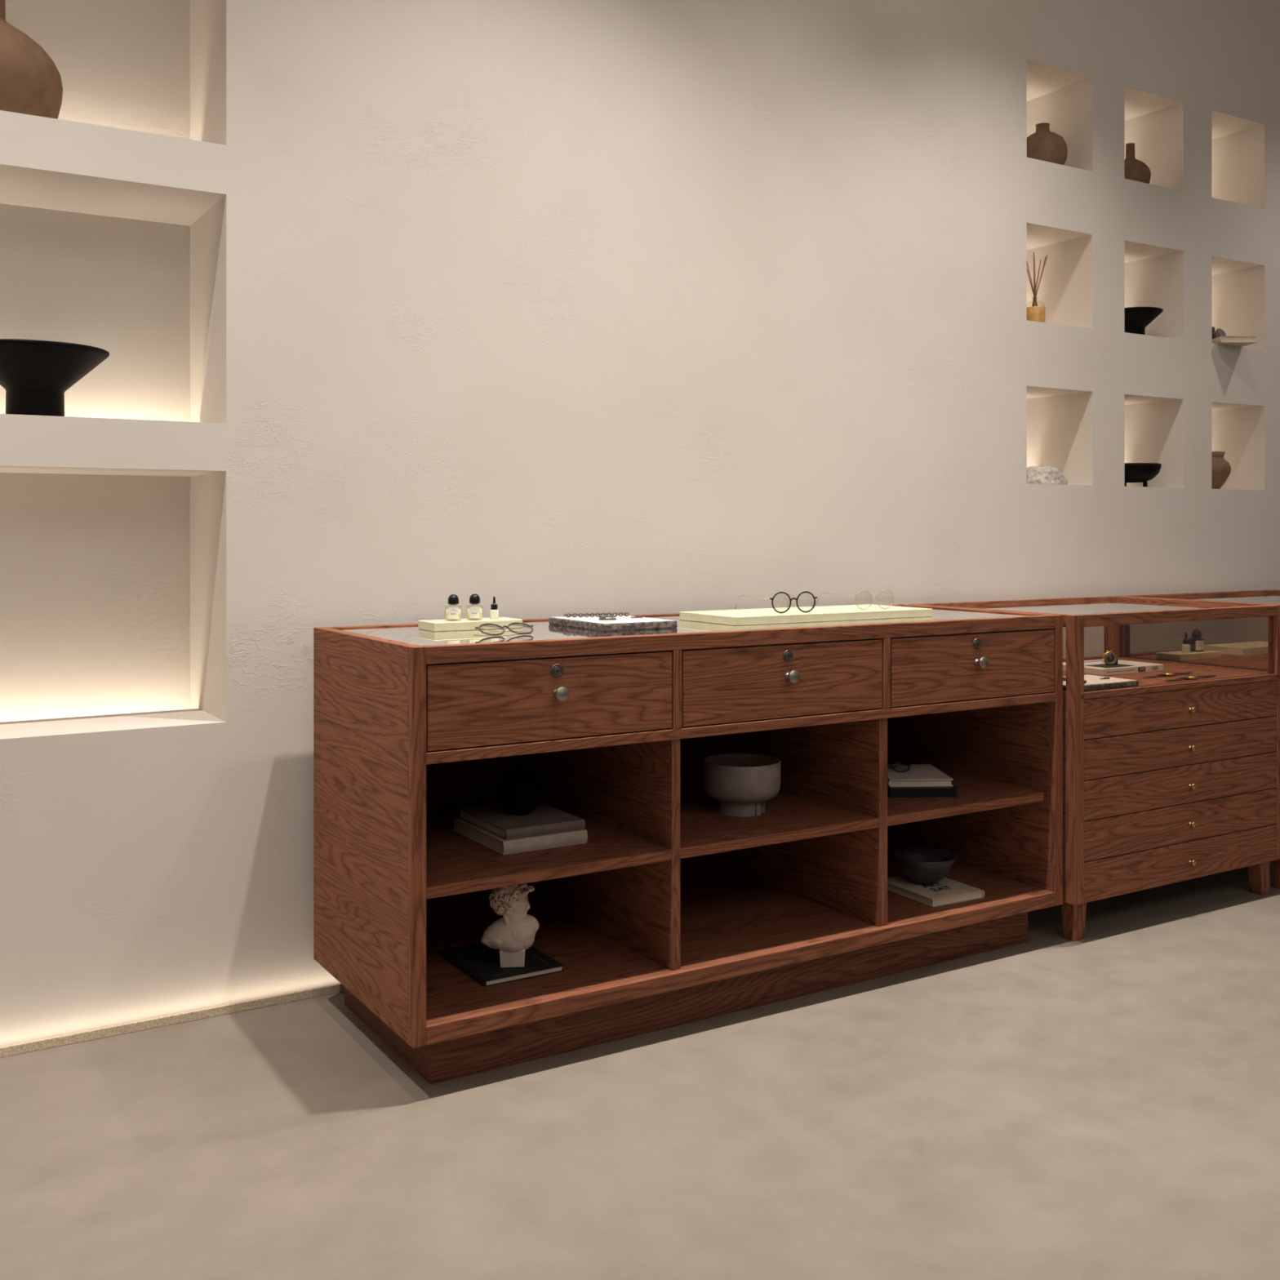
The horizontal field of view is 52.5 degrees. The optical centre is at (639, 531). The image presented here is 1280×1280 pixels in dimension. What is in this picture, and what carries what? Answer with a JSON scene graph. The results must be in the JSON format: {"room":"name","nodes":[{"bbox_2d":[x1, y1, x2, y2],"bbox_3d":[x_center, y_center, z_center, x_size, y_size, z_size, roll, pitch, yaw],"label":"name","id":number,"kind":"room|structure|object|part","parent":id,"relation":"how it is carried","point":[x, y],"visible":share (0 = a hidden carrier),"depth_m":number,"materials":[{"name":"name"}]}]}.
{"room":"shop","nodes":[
{"label":"shop","id":0,"kind":"room"},
{"bbox_2d":[0,0,1279,1046],"bbox_3d":[0.374,-0.620,3.966,9.200,3.400,0.360,0,0,-32],"label":"wall","id":1,"kind":"structure","parent":0,"point":[544,308],"depth_m":3.35,"materials":[{"name":"paint"}]},
{"bbox_2d":[0,0,62,119],"bbox_3d":[-1.429,-1.057,2.845,0.300,0.360,0.300,0,0,-32],"label":"bottle vase","id":2,"kind":"object","parent":1,"relation":"in","point":[31,83],"visible":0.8,"depth_m":2.78,"materials":[{"name":"brown ceramic"}]},
{"bbox_2d":[0,338,109,416],"bbox_3d":[-1.349,-0.326,2.895,0.306,0.162,0.306,0,0,-32],"label":"bowl","id":3,"kind":"object","parent":1,"relation":"in","point":[35,375],"visible":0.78,"depth_m":2.83,"materials":[{"name":"black ceramic"}]},
{"bbox_2d":[0,982,344,1057],"bbox_3d":[0.485,1.070,3.776,9.190,0.020,0.009,0,0,-32],"label":"baseboard","id":4,"kind":"structure","parent":1,"relation":"attached to","point":[131,1027],"depth_m":2.83,"materials":[{"name":"speckled beige stone"}]},
{"bbox_2d":[1026,252,1047,322],"bbox_3d":[1.353,-0.825,4.442,0.068,0.246,0.107,0,0,32],"label":"reed diffuser","id":5,"kind":"object","parent":1,"relation":"in","point":[1035,313],"visible":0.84,"depth_m":4.42,"materials":[{"name":"orange wood"}]},
{"bbox_2d":[1026,122,1067,164],"bbox_3d":[1.404,-1.331,4.525,0.166,0.172,0.166,0,0,-32],"label":"vase","id":6,"kind":"object","parent":1,"relation":"in","point":[1044,144],"visible":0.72,"depth_m":4.46,"materials":[{"name":"brown ceramic"}]},
{"bbox_2d":[1026,466,1067,484],"bbox_3d":[1.383,-0.192,4.495,0.226,0.067,0.156,0,0,-32],"label":"rock","id":7,"kind":"object","parent":1,"relation":"in","point":[1035,474],"visible":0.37,"depth_m":4.43,"materials":[{"name":"white stone"}]},
{"bbox_2d":[1124,142,1151,183],"bbox_3d":[1.790,-1.330,4.740,0.141,0.169,0.141,0,0,-32],"label":"bottle vase","id":8,"kind":"object","parent":1,"relation":"in","point":[1136,170],"visible":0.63,"depth_m":4.68,"materials":[{"name":"brown ceramic"}]},
{"bbox_2d":[1124,462,1161,486],"bbox_3d":[1.804,-0.203,4.772,0.210,0.087,0.210,0,0,-32],"label":"bowl","id":9,"kind":"object","parent":1,"relation":"in","point":[1143,473],"visible":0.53,"depth_m":4.68,"materials":[{"name":"black ceramic"}]},
{"bbox_2d":[1124,306,1163,334],"bbox_3d":[1.815,-0.755,4.773,0.202,0.107,0.202,0,0,-32],"label":"bowl","id":10,"kind":"object","parent":1,"relation":"in","point":[1136,318],"visible":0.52,"depth_m":4.71,"materials":[{"name":"black ceramic"}]},
{"bbox_2d":[1212,451,1231,488],"bbox_3d":[2.208,-0.233,5.015,0.139,0.147,0.139,0,0,-32],"label":"vase","id":11,"kind":"object","parent":1,"relation":"in","point":[1221,468],"visible":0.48,"depth_m":4.96,"materials":[{"name":"brown ceramic"}]},
{"bbox_2d":[1212,336,1256,346],"bbox_3d":[2.224,-0.714,4.915,0.136,0.024,0.180,0,0,-1],"label":"book","id":12,"kind":"object","parent":1,"relation":"in","point":[1241,341],"visible":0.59,"depth_m":4.83,"materials":[{"name":"beige paper"}]},
{"bbox_2d":[1212,326,1215,338],"bbox_3d":[2.156,-0.750,4.895,0.026,0.047,0.026,0,0,-32],"label":"bottle","id":13,"kind":"object","parent":12,"relation":"on","point":[1213,327],"visible":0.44,"depth_m":4.88,"materials":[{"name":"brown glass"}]},
{"bbox_2d":[1215,328,1226,337],"bbox_3d":[2.213,-0.749,4.941,0.060,0.045,0.037,0,0,-32],"label":"rock","id":14,"kind":"object","parent":12,"relation":"on","point":[1219,332],"visible":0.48,"depth_m":4.92,"materials":[{"name":"grey stone"}]},
{"bbox_2d":[0,861,1279,1279],"bbox_3d":[1.519,1.130,0.585,11.200,0.100,7.400,0,0,-32],"label":"floor","id":15,"kind":"structure","parent":0,"point":[1104,1104],"depth_m":2.32,"materials":[{"name":"beige concrete"}]},
{"bbox_2d":[313,604,1062,1084],"bbox_3d":[0.188,0.649,3.164,1.803,0.861,0.626,0,0,-32],"label":"cabinet","id":16,"kind":"object","parent":15,"relation":"on","point":[674,909],"depth_m":2.93,"materials":[{"name":"brown wood"}]},
{"bbox_3d":[-0.580,0.597,2.719,0.028,0.756,0.578,0,0,-32],"label":"panel","id":17,"kind":"part","parent":16,"relation":"part of","materials":[{"name":"brown wood"}]},
{"bbox_2d":[417,617,522,631],"bbox_3d":[-0.388,0.213,2.972,0.218,0.020,0.094,0,0,-32],"label":"block","id":18,"kind":"object","parent":16,"relation":"on","point":[435,625],"visible":0.86,"depth_m":2.93,"materials":[{"name":"yellow plastic"}]},
{"bbox_2d":[445,594,461,620],"bbox_3d":[-0.424,0.173,2.951,0.039,0.060,0.039,0,0,-8],"label":"perfume bottle","id":19,"kind":"object","parent":18,"relation":"on","point":[451,613],"visible":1,"depth_m":2.94,"materials":[{"name":"clear glass"}]},
{"bbox_2d":[466,593,482,619],"bbox_3d":[-0.379,0.173,2.977,0.039,0.060,0.039,0,0,-8],"label":"perfume bottle","id":20,"kind":"object","parent":18,"relation":"on","point":[473,612],"visible":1,"depth_m":2.96,"materials":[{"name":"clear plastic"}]},
{"bbox_2d":[489,596,498,618],"bbox_3d":[-0.338,0.177,3.007,0.021,0.052,0.021,0,0,-8],"label":"dropper bottle","id":21,"kind":"object","parent":18,"relation":"on","point":[494,612],"visible":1,"depth_m":3.00,"materials":[{"name":"white glass"}]},
{"bbox_2d":[439,942,564,986],"bbox_3d":[-0.303,0.933,2.824,0.188,0.013,0.235,0,0,-32],"label":"book","id":22,"kind":"object","parent":16,"relation":"on","point":[481,962],"visible":0.87,"depth_m":2.78,"materials":[{"name":"black paper"}]},
{"bbox_2d":[480,883,539,968],"bbox_3d":[-0.278,0.838,2.775,0.124,0.177,0.071,0,0,-6],"label":"bust","id":23,"kind":"object","parent":22,"relation":"on","point":[513,933],"visible":0.92,"depth_m":2.75,"materials":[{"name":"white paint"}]},
{"bbox_2d":[475,622,533,635],"bbox_3d":[-0.290,0.210,2.800,0.134,0.024,0.061,0,0,-28],"label":"eyeglasses","id":24,"kind":"object","parent":16,"relation":"on","point":[503,631],"visible":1,"depth_m":2.80,"materials":[{"name":"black metal"}]},
{"bbox_2d":[451,816,587,855],"bbox_3d":[-0.272,0.666,2.894,0.202,0.029,0.274,0,0,-32],"label":"book","id":25,"kind":"object","parent":16,"relation":"on","point":[491,841],"visible":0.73,"depth_m":2.79,"materials":[{"name":"white paper"}]},
{"bbox_2d":[457,802,585,839],"bbox_3d":[-0.267,0.641,2.894,0.190,0.022,0.254,0,0,-32],"label":"book","id":26,"kind":"object","parent":25,"relation":"on","point":[544,820],"visible":0.84,"depth_m":2.83,"materials":[{"name":"grey paper"}]},
{"bbox_2d":[497,762,541,815],"bbox_3d":[-0.269,0.575,2.899,0.098,0.111,0.098,0,0,-32],"label":"vase","id":27,"kind":"object","parent":26,"relation":"on","point":[519,789],"visible":1,"depth_m":2.87,"materials":[{"name":"black ceramic"}]},
{"bbox_3d":[-0.323,0.692,2.868,0.567,0.022,0.569,0,0,-32],"label":"shelf","id":28,"kind":"part","parent":16,"relation":"part of","materials":[{"name":"brown wood"}]},
{"bbox_3d":[-0.172,0.337,2.617,0.554,0.162,0.019,0,0,-32],"label":"drawer","id":29,"kind":"part","parent":16,"relation":"part of","materials":[{"name":"brown wood"}]},
{"bbox_3d":[-0.160,0.325,2.598,0.029,0.029,0.026,0,0,-32],"label":"knob","id":30,"kind":"part","parent":16,"relation":"part of","materials":[{"name":"metal"}]},
{"bbox_2d":[548,614,677,631],"bbox_3d":[-0.066,0.214,3.042,0.199,0.017,0.265,0,0,-32],"label":"tray","id":31,"kind":"object","parent":16,"relation":"on","point":[621,623],"depth_m":2.96,"materials":[{"name":"grey stone"}]},
{"bbox_2d":[563,612,629,617],"bbox_3d":[-0.105,0.200,3.114,0.163,0.010,0.016,0,0,-18],"label":"bracelet","id":32,"kind":"object","parent":31,"relation":"on","point":[603,613],"visible":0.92,"depth_m":3.11,"materials":[{"name":"silver metal"}]},
{"bbox_2d":[598,615,616,620],"bbox_3d":[-0.075,0.200,3.007,0.042,0.010,0.025,0,0,-12],"label":"ring","id":33,"kind":"object","parent":31,"relation":"on","point":[601,617],"visible":1,"depth_m":3.00,"materials":[{"name":"silver metal"}]},
{"bbox_2d":[631,615,643,617],"bbox_3d":[-0.007,0.203,3.074,0.030,0.005,0.006,0,0,-22],"label":"clip","id":34,"kind":"object","parent":31,"relation":"on","point":[635,616],"visible":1,"depth_m":3.07,"materials":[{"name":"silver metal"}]},
{"bbox_3d":[0.031,0.236,3.418,1.747,0.034,0.028,0,0,-32],"label":"rail","id":35,"kind":"part","parent":16,"relation":"part of","materials":[{"name":"brown wood"}]},
{"bbox_3d":[0.027,0.585,3.425,1.747,0.708,0.012,0,0,-32],"label":"panel","id":36,"kind":"part","parent":16,"relation":"part of","materials":[{"name":"brown wood"}]},
{"bbox_3d":[0.181,0.226,3.175,1.747,0.008,0.544,0,0,-32],"label":"glass","id":37,"kind":"part","parent":16,"relation":"part of","materials":[{"name":"clear glass"}]},
{"bbox_3d":[0.331,0.236,2.932,1.747,0.034,0.028,0,0,-32],"label":"rail","id":38,"kind":"part","parent":16,"relation":"part of","materials":[{"name":"brown wood"}]},
{"bbox_3d":[0.184,0.431,3.170,1.747,0.022,0.588,0,0,-32],"label":"rail","id":39,"kind":"part","parent":16,"relation":"part of","materials":[{"name":"brown wood"}]},
{"bbox_3d":[0.181,0.957,3.175,1.747,0.036,0.600,0,0,-32],"label":"panel","id":40,"kind":"part","parent":16,"relation":"part of","materials":[{"name":"brown wood"}]},
{"bbox_2d":[702,753,781,816],"bbox_3d":[0.248,0.618,3.153,0.188,0.126,0.188,0,0,-2],"label":"footed bowl","id":41,"kind":"object","parent":16,"relation":"on","point":[742,784],"visible":1,"depth_m":3.09,"materials":[{"name":"grey ceramic"}]},
{"bbox_3d":[0.178,0.692,3.177,0.566,0.022,0.569,0,0,-32],"label":"shelf","id":42,"kind":"part","parent":16,"relation":"part of","materials":[{"name":"brown wood"}]},
{"bbox_3d":[0.327,0.337,2.925,0.564,0.162,0.019,0,0,-32],"label":"drawer","id":43,"kind":"part","parent":16,"relation":"part of","materials":[{"name":"brown wood"}]},
{"bbox_3d":[0.339,0.325,2.906,0.029,0.029,0.026,0,0,-32],"label":"knob","id":44,"kind":"part","parent":16,"relation":"part of","materials":[{"name":"metal"}]},
{"bbox_2d":[680,604,932,626],"bbox_3d":[0.431,0.212,3.323,0.632,0.020,0.240,0,0,-32],"label":"display tray","id":45,"kind":"object","parent":16,"relation":"on","point":[846,612],"visible":0.92,"depth_m":3.22,"materials":[{"name":"yellow plastic"}]},
{"bbox_2d":[734,591,817,613],"bbox_3d":[0.341,0.175,3.287,0.134,0.053,0.203,0,0,-23],"label":"eyeglasses","id":46,"kind":"object","parent":45,"relation":"on","point":[785,593],"visible":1,"depth_m":3.20,"materials":[{"name":"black metal"}]},
{"bbox_3d":[0.379,0.175,3.196,0.133,0.053,0.007,0,0,-23],"label":"frame","id":47,"kind":"part","parent":46,"relation":"part of","materials":[{"name":"black metal"}]},
{"bbox_2d":[815,589,895,609],"bbox_3d":[0.567,0.176,3.438,0.128,0.051,0.202,0,0,-23],"label":"eyeglasses","id":48,"kind":"object","parent":45,"relation":"on","point":[883,589],"visible":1,"depth_m":3.35,"materials":[{"name":"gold metal"}]},
{"bbox_3d":[0.605,0.176,3.347,0.127,0.050,0.005,0,0,-23],"label":"frame","id":49,"kind":"part","parent":48,"relation":"part of","materials":[{"name":"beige metal"}]},
{"bbox_2d":[887,783,958,797],"bbox_3d":[0.722,0.670,3.435,0.178,0.022,0.225,0,0,-3],"label":"book","id":50,"kind":"object","parent":16,"relation":"on","point":[893,792],"visible":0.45,"depth_m":3.33,"materials":[{"name":"black paper"}]},
{"bbox_2d":[887,764,953,786],"bbox_3d":[0.719,0.649,3.450,0.169,0.020,0.215,0,0,-3],"label":"book","id":51,"kind":"object","parent":50,"relation":"on","point":[918,775],"visible":0.69,"depth_m":3.37,"materials":[{"name":"white paper"}]},
{"bbox_2d":[887,761,911,772],"bbox_3d":[0.663,0.628,3.462,0.121,0.021,0.057,0,0,-3],"label":"eyeglasses","id":52,"kind":"object","parent":51,"relation":"on","point":[895,762],"visible":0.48,"depth_m":3.47,"materials":[{"name":"black plastic"}]},
{"bbox_2d":[887,874,984,906],"bbox_3d":[0.756,0.929,3.380,0.174,0.020,0.215,0,0,-29],"label":"book","id":53,"kind":"object","parent":16,"relation":"on","point":[946,891],"visible":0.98,"depth_m":3.33,"materials":[{"name":"paper"}]},
{"bbox_2d":[892,846,957,884],"bbox_3d":[0.745,0.882,3.397,0.166,0.074,0.166,0,0,-32],"label":"bowl","id":54,"kind":"object","parent":53,"relation":"on","point":[924,865],"visible":1,"depth_m":3.36,"materials":[{"name":"ceramic"}]},
{"bbox_3d":[0.682,0.692,3.488,0.566,0.022,0.569,0,0,-32],"label":"shelf","id":55,"kind":"part","parent":16,"relation":"part of","materials":[{"name":"brown wood"}]},
{"bbox_3d":[0.833,0.337,3.237,0.566,0.162,0.019,0,0,-32],"label":"drawer","id":56,"kind":"part","parent":16,"relation":"part of","materials":[{"name":"brown wood"}]},
{"bbox_3d":[0.931,0.597,3.650,0.028,0.756,0.578,0,0,-32],"label":"panel","id":57,"kind":"part","parent":16,"relation":"part of","materials":[{"name":"brown wood"}]},
{"bbox_3d":[0.845,0.325,3.218,0.029,0.029,0.026,0,0,-32],"label":"knob","id":58,"kind":"part","parent":16,"relation":"part of","materials":[{"name":"metal"}]},
{"bbox_2d":[908,595,1279,942],"bbox_3d":[1.366,0.649,3.877,0.925,0.861,0.633,0,0,-32],"label":"display cabinet","id":59,"kind":"object","parent":15,"relation":"on","point":[1168,782],"visible":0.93,"depth_m":3.60,"materials":[{"name":"brown wood"}]},
{"bbox_3d":[0.981,0.235,3.642,0.022,0.032,0.550,0,0,-32],"label":"rail","id":60,"kind":"part","parent":59,"relation":"part of","materials":[{"name":"brown wood"}]},
{"bbox_3d":[1.206,0.235,4.136,0.851,0.032,0.024,0,0,-32],"label":"rail","id":61,"kind":"part","parent":59,"relation":"part of","materials":[{"name":"brown wood"}]},
{"bbox_3d":[0.981,0.431,3.642,0.022,0.017,0.550,0,0,-32],"label":"rail","id":62,"kind":"part","parent":59,"relation":"part of","materials":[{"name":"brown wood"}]},
{"bbox_3d":[0.980,0.707,3.641,0.020,0.534,0.550,0,0,-32],"label":"panel","id":63,"kind":"part","parent":59,"relation":"part of","materials":[{"name":"brown wood"}]},
{"bbox_3d":[1.152,1.027,3.449,0.052,0.106,0.045,0,0,-32],"label":"leg","id":64,"kind":"part","parent":59,"relation":"part of","materials":[{"name":"brown wood"}]},
{"bbox_3d":[1.139,0.596,3.399,0.037,0.754,0.030,0,0,-32],"label":"post","id":65,"kind":"part","parent":59,"relation":"part of","materials":[{"name":"brown wood"}]},
{"bbox_3d":[1.205,0.429,4.137,0.851,0.022,0.022,0,0,-32],"label":"rail","id":66,"kind":"part","parent":59,"relation":"part of","materials":[{"name":"brown wood"}]},
{"bbox_3d":[1.362,0.233,3.883,0.881,0.005,0.572,0,0,-32],"label":"glass","id":67,"kind":"part","parent":59,"relation":"part of","materials":[{"name":"clear glass"}]},
{"bbox_2d":[1062,674,1138,691],"bbox_3d":[1.215,0.417,3.572,0.267,0.016,0.174,0,0,-32],"label":"tray","id":68,"kind":"object","parent":59,"relation":"on","point":[1093,682],"depth_m":3.53,"materials":[{"name":"grey stone"}]},
{"bbox_3d":[1.588,0.596,4.363,0.037,0.754,0.040,0,0,-32],"label":"post","id":69,"kind":"part","parent":59,"relation":"part of","materials":[{"name":"brown wood"}]},
{"bbox_2d":[1062,659,1163,675],"bbox_3d":[1.429,0.415,3.977,0.275,0.020,0.201,0,0,-31],"label":"magazine","id":70,"kind":"object","parent":59,"relation":"on","point":[1095,667],"visible":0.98,"depth_m":3.91,"materials":[{"name":"paper"}]},
{"bbox_2d":[1102,649,1117,664],"bbox_3d":[1.427,0.382,3.954,0.054,0.046,0.060,0,0,-1],"label":"wristwatch","id":71,"kind":"object","parent":70,"relation":"on","point":[1109,657],"visible":1,"depth_m":3.93,"materials":[{"name":"gold metal"}]},
{"bbox_2d":[1084,663,1136,667],"bbox_3d":[1.419,0.406,3.921,0.130,0.001,0.088,0,0,-31],"label":"picture","id":72,"kind":"object","parent":70,"relation":"on","point":[1094,665],"depth_m":3.92,"materials":[{"name":"paper"}]},
{"bbox_2d":[1142,671,1192,677],"bbox_3d":[1.549,0.419,3.812,0.241,0.009,0.037,0,0,-35],"label":"wristwatch","id":73,"kind":"object","parent":59,"relation":"on","point":[1163,673],"visible":1,"depth_m":3.80,"materials":[{"name":"gold leather"}]},
{"bbox_3d":[1.519,0.235,3.629,0.851,0.032,0.024,0,0,-32],"label":"rail","id":74,"kind":"part","parent":59,"relation":"part of","materials":[{"name":"brown wood"}]},
{"bbox_3d":[1.520,0.493,3.627,0.849,0.104,0.016,0,0,-32],"label":"drawer","id":75,"kind":"part","parent":59,"relation":"part of","materials":[{"name":"brown wood"}]},
{"bbox_3d":[1.520,0.600,3.627,0.849,0.104,0.016,0,0,-32],"label":"drawer","id":76,"kind":"part","parent":59,"relation":"part of","materials":[{"name":"brown wood"}]},
{"bbox_3d":[1.520,0.707,3.627,0.849,0.104,0.016,0,0,-32],"label":"drawer","id":77,"kind":"part","parent":59,"relation":"part of","materials":[{"name":"brown wood"}]},
{"bbox_3d":[1.520,0.813,3.627,0.849,0.104,0.016,0,0,-32],"label":"drawer","id":78,"kind":"part","parent":59,"relation":"part of","materials":[{"name":"brown wood"}]},
{"bbox_3d":[1.520,0.921,3.627,0.849,0.106,0.016,0,0,-32],"label":"drawer","id":79,"kind":"part","parent":59,"relation":"part of","materials":[{"name":"brown wood"}]},
{"bbox_3d":[1.521,0.424,3.625,0.851,0.002,0.014,0,0,-32],"label":"sill","id":80,"kind":"part","parent":59,"relation":"part of","materials":[{"name":"brown wood"}]},
{"bbox_2d":[1164,675,1216,681],"bbox_3d":[1.581,0.419,3.728,0.241,0.009,0.037,0,0,-34],"label":"wristwatch","id":81,"kind":"object","parent":59,"relation":"on","point":[1185,677],"visible":1,"depth_m":3.71,"materials":[{"name":"gold metal"}]},
{"bbox_3d":[1.542,0.498,3.622,0.016,0.016,0.015,0,0,-32],"label":"knob","id":82,"kind":"part","parent":59,"relation":"part of","materials":[{"name":"gold metal"}]},
{"bbox_3d":[1.542,0.604,3.622,0.016,0.016,0.015,0,0,-32],"label":"knob","id":83,"kind":"part","parent":59,"relation":"part of","materials":[{"name":"gold metal"}]},
{"bbox_3d":[1.542,0.711,3.622,0.016,0.016,0.015,0,0,-32],"label":"knob","id":84,"kind":"part","parent":59,"relation":"part of","materials":[{"name":"gold metal"}]},
{"bbox_3d":[1.542,0.818,3.622,0.016,0.016,0.015,0,0,-32],"label":"knob","id":85,"kind":"part","parent":59,"relation":"part of","materials":[{"name":"gold metal"}]},
{"bbox_3d":[1.542,0.924,3.622,0.016,0.016,0.015,0,0,-32],"label":"knob","id":86,"kind":"part","parent":59,"relation":"part of","materials":[{"name":"gold metal"}]},
{"bbox_3d":[1.749,0.431,4.116,0.022,0.017,0.550,0,0,-32],"label":"rail","id":87,"kind":"part","parent":59,"relation":"part of","materials":[{"name":"brown wood"}]},
{"bbox_3d":[1.749,0.235,4.116,0.022,0.032,0.550,0,0,-32],"label":"rail","id":88,"kind":"part","parent":59,"relation":"part of","materials":[{"name":"brown wood"}]},
{"bbox_3d":[1.844,1.027,3.875,0.052,0.106,0.045,0,0,-32],"label":"leg","id":89,"kind":"part","parent":59,"relation":"part of","materials":[{"name":"brown wood"}]},
{"bbox_3d":[1.895,0.596,3.865,0.037,0.754,0.030,0,0,-32],"label":"post","id":90,"kind":"part","parent":59,"relation":"part of","materials":[{"name":"brown wood"}]},
{"bbox_2d":[1115,589,1279,888],"bbox_3d":[2.162,0.649,4.368,0.925,0.861,0.633,0,0,-32],"label":"display cabinet","id":91,"kind":"object","parent":15,"relation":"on","point":[1255,662],"visible":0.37,"depth_m":4.37,"materials":[{"name":"brown wood"}]},
{"bbox_3d":[1.628,0.596,4.387,0.037,0.754,0.040,0,0,-32],"label":"post","id":92,"kind":"part","parent":91,"relation":"part of","materials":[{"name":"brown wood"}]},
{"bbox_3d":[2.001,0.429,4.628,0.851,0.022,0.022,0,0,-32],"label":"rail","id":93,"kind":"part","parent":91,"relation":"part of","materials":[{"name":"brown wood"}]},
{"bbox_2d":[1155,649,1221,661],"bbox_3d":[1.837,0.415,4.346,0.220,0.021,0.090,0,0,-32],"label":"block","id":94,"kind":"object","parent":91,"relation":"on","point":[1178,655],"visible":0.92,"depth_m":4.30,"materials":[{"name":"yellow plastic"}]},
{"bbox_2d":[1182,632,1190,653],"bbox_3d":[1.823,0.371,4.334,0.027,0.067,0.027,0,0,-8],"label":"dropper bottle","id":95,"kind":"object","parent":94,"relation":"on","point":[1185,646],"visible":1,"depth_m":4.33,"materials":[{"name":"white glass"}]},
{"bbox_2d":[1190,629,1204,651],"bbox_3d":[1.876,0.367,4.373,0.048,0.074,0.049,0,0,-8],"label":"perfume bottle","id":96,"kind":"object","parent":94,"relation":"on","point":[1197,646],"visible":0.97,"depth_m":4.36,"materials":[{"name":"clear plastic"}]},
{"bbox_3d":[1.776,0.431,4.132,0.022,0.017,0.550,0,0,-32],"label":"rail","id":97,"kind":"part","parent":91,"relation":"part of","materials":[{"name":"brown wood"}]},
{"bbox_3d":[2.002,0.235,4.627,0.851,0.032,0.024,0,0,-32],"label":"rail","id":98,"kind":"part","parent":91,"relation":"part of","materials":[{"name":"brown wood"}]},
{"bbox_3d":[1.776,0.235,4.132,0.022,0.032,0.550,0,0,-32],"label":"rail","id":99,"kind":"part","parent":91,"relation":"part of","materials":[{"name":"brown wood"}]},
{"bbox_3d":[2.158,0.233,4.374,0.881,0.005,0.572,0,0,-32],"label":"glass","id":100,"kind":"part","parent":91,"relation":"part of","materials":[{"name":"clear glass"}]},
{"bbox_2d":[1204,640,1268,655],"bbox_3d":[2.158,0.412,4.579,0.320,0.026,0.150,0,0,-32],"label":"block","id":101,"kind":"object","parent":91,"relation":"on","point":[1258,647],"visible":0.76,"depth_m":4.50,"materials":[{"name":"yellow plastic"}]},
{"bbox_3d":[2.384,0.596,4.854,0.037,0.754,0.040,0,0,-32],"label":"post","id":102,"kind":"part","parent":91,"relation":"part of","materials":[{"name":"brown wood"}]},
{"bbox_3d":[1.948,1.027,3.939,0.052,0.106,0.045,0,0,-32],"label":"leg","id":103,"kind":"part","parent":91,"relation":"part of","materials":[{"name":"brown wood"}]}
]}

